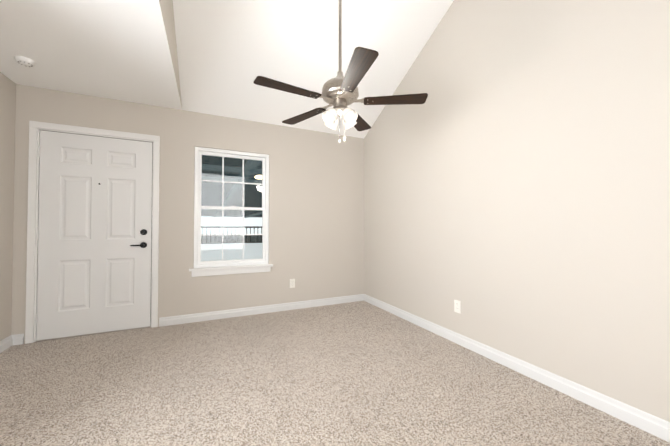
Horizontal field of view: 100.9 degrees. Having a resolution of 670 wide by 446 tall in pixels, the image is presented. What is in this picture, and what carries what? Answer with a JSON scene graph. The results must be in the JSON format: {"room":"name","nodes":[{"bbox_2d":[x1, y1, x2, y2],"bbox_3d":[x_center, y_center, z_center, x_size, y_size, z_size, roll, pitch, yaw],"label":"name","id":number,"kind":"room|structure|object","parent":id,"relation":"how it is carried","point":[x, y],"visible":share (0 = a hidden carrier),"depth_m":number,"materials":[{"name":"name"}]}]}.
{"room":"living room","nodes":[
{"label":"living room","id":0,"kind":"room"},
{"bbox_2d":[0,72,15,340],"bbox_3d":[-1.950,-0.219,0.136,0.150,2.620,5.320,0,-1,-25],"label":"wall","id":1,"kind":"structure","parent":0,"point":[7,120],"depth_m":2.49,"materials":[{"name":"beige paint"}]},
{"bbox_2d":[0,335,12,352],"bbox_3d":[-1.905,1.045,0.218,0.017,0.095,5.170,0,-1,-25],"label":"baseboard","id":2,"kind":"structure","parent":1,"relation":"attached to","point":[6,343],"depth_m":2.47,"materials":[{"name":"white paint"}]},
{"bbox_2d":[0,0,176,108],"bbox_3d":[-1.314,-1.403,0.533,1.320,0.120,5.170,0,-1,-25],"label":"ceiling","id":3,"kind":"structure","parent":0,"point":[110,49],"depth_m":2.08,"materials":[{"name":"white paint"}]},
{"bbox_2d":[14,56,35,66],"bbox_3d":[-2.496,-1.295,2.227,0.114,0.037,0.114,0,-1,-25],"label":"smoke detector","id":4,"kind":"object","parent":3,"relation":"attached to","point":[25,61],"visible":1,"depth_m":2.21,"materials":[{"name":"white plastic"}]},
{"bbox_2d":[150,0,181,109],"bbox_3d":[-0.693,-2.153,0.834,0.050,1.630,5.170,0,-1,-25],"label":"wall","id":5,"kind":"structure","parent":0,"point":[163,12],"depth_m":2.15,"materials":[{"name":"beige paint"}]},
{"bbox_2d":[11,84,363,343],"bbox_3d":[-1.312,-0.163,3.446,4.090,2.620,0.150,0,-1,-25],"label":"wall","id":6,"kind":"structure","parent":0,"point":[316,214],"depth_m":3.42,"materials":[{"name":"beige paint"}]},
{"bbox_2d":[12,334,23,345],"bbox_3d":[-2.956,1.085,2.570,0.087,0.095,0.017,0,-1,-25],"label":"baseboard","id":7,"kind":"structure","parent":6,"relation":"attached to","point":[18,339],"depth_m":2.57,"materials":[{"name":"white paint"}]},
{"bbox_2d":[25,121,159,343],"bbox_3d":[-2.451,0.084,2.886,1.055,2.106,0.198,0,-1,-25],"label":"door","id":8,"kind":"structure","parent":6,"relation":"in","point":[93,234],"depth_m":2.82,"materials":[{"name":"white paint"}]},
{"bbox_2d":[189,147,272,276],"bbox_3d":[-1.259,-0.134,3.420,0.955,1.517,0.150,0,-1,-25],"label":"window","id":9,"kind":"structure","parent":6,"relation":"in","point":[221,267],"depth_m":3.41,"materials":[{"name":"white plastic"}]},
{"bbox_2d":[159,294,363,326],"bbox_3d":[-0.746,1.102,3.593,2.622,0.095,0.017,0,-1,-25],"label":"baseboard","id":10,"kind":"structure","parent":6,"relation":"attached to","point":[192,318],"depth_m":3.46,"materials":[{"name":"white paint"}]},
{"bbox_2d":[290,279,294,287],"bbox_3d":[-0.569,0.806,3.686,0.072,0.116,0.007,0,-1,-25],"label":"electrical outlet","id":11,"kind":"object","parent":6,"relation":"attached to","point":[292,283],"visible":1,"depth_m":3.68,"materials":[{"name":"white plastic"}]},
{"bbox_2d":[173,0,453,138],"bbox_3d":[0.428,-2.144,1.353,2.420,1.630,5.170,0,-1,-25],"label":"ceiling","id":12,"kind":"structure","parent":0,"point":[229,52],"depth_m":2.82,"materials":[{"name":"white paint"}]},
{"bbox_2d":[253,0,427,142],"bbox_3d":[0.016,-1.399,2.146,1.256,1.568,1.278,0,-1,-25],"label":"fan","id":13,"kind":"object","parent":12,"relation":"hanging from","point":[340,93],"visible":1,"depth_m":2.09,"materials":[{"name":"brown wood"}]},
{"bbox_2d":[0,301,669,445],"bbox_3d":[-0.194,1.146,1.009,4.090,0.080,5.470,0,-1,-25],"label":"floor","id":14,"kind":"structure","parent":0,"point":[361,373],"depth_m":1.84,"materials":[{"name":"carpet"}]},
{"bbox_2d":[364,0,669,421],"bbox_3d":[1.625,-0.956,1.805,0.150,4.150,5.320,0,-1,-25],"label":"wall","id":15,"kind":"structure","parent":0,"point":[517,183],"depth_m":1.97,"materials":[{"name":"beige paint"}]},
{"bbox_2d":[454,300,460,313],"bbox_3d":[1.153,0.788,2.606,0.007,0.116,0.072,0,-1,-25],"label":"electrical outlet","id":16,"kind":"object","parent":15,"relation":"attached to","point":[457,306],"visible":1,"depth_m":2.60,"materials":[{"name":"white plastic"}]},
{"bbox_2d":[364,294,669,442],"bbox_3d":[1.518,1.072,1.803,0.017,0.095,5.170,0,-1,-25],"label":"baseboard","id":17,"kind":"structure","parent":15,"relation":"attached to","point":[646,421],"depth_m":1.88,"materials":[{"name":"white paint"}]},
{"label":"outside","id":18,"kind":"structure","parent":0,"visible":0},
{"bbox_2d":[201,235,260,242],"bbox_3d":[-7.867,1.507,21.560,20.000,0.095,38.280,0,-1,-25],"label":"ground","id":19,"kind":"structure","parent":18,"point":[229,237],"depth_m":27.95,"materials":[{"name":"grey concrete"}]},
{"bbox_2d":[201,243,261,260],"bbox_3d":[-2.080,0.942,9.072,20.000,0.600,0.180,0,-1,-25],"label":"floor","id":20,"kind":"structure","parent":19,"relation":"on","point":[237,253],"depth_m":8.47,"materials":[{"name":"white paint"}]},
{"bbox_2d":[201,226,261,243],"bbox_3d":[-2.080,-0.307,9.094,20.000,1.900,0.140,0,-1,-25],"label":"railing","id":21,"kind":"object","parent":20,"relation":"on","point":[231,227],"depth_m":8.54,"materials":[{"name":"black metal"}]},
{"bbox_2d":[201,155,261,217],"bbox_3d":[-7.867,-1.140,21.605,20.000,0.310,38.280,0,-1,-25],"label":"roof","id":22,"kind":"structure","parent":18,"point":[214,200],"depth_m":10.28,"materials":[{"name":"black paint"}]},
{"bbox_2d":[201,217,261,233],"bbox_3d":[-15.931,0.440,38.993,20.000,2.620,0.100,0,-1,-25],"label":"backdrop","id":23,"kind":"structure","parent":18,"point":[231,222],"depth_m":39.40,"materials":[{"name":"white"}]}
]}

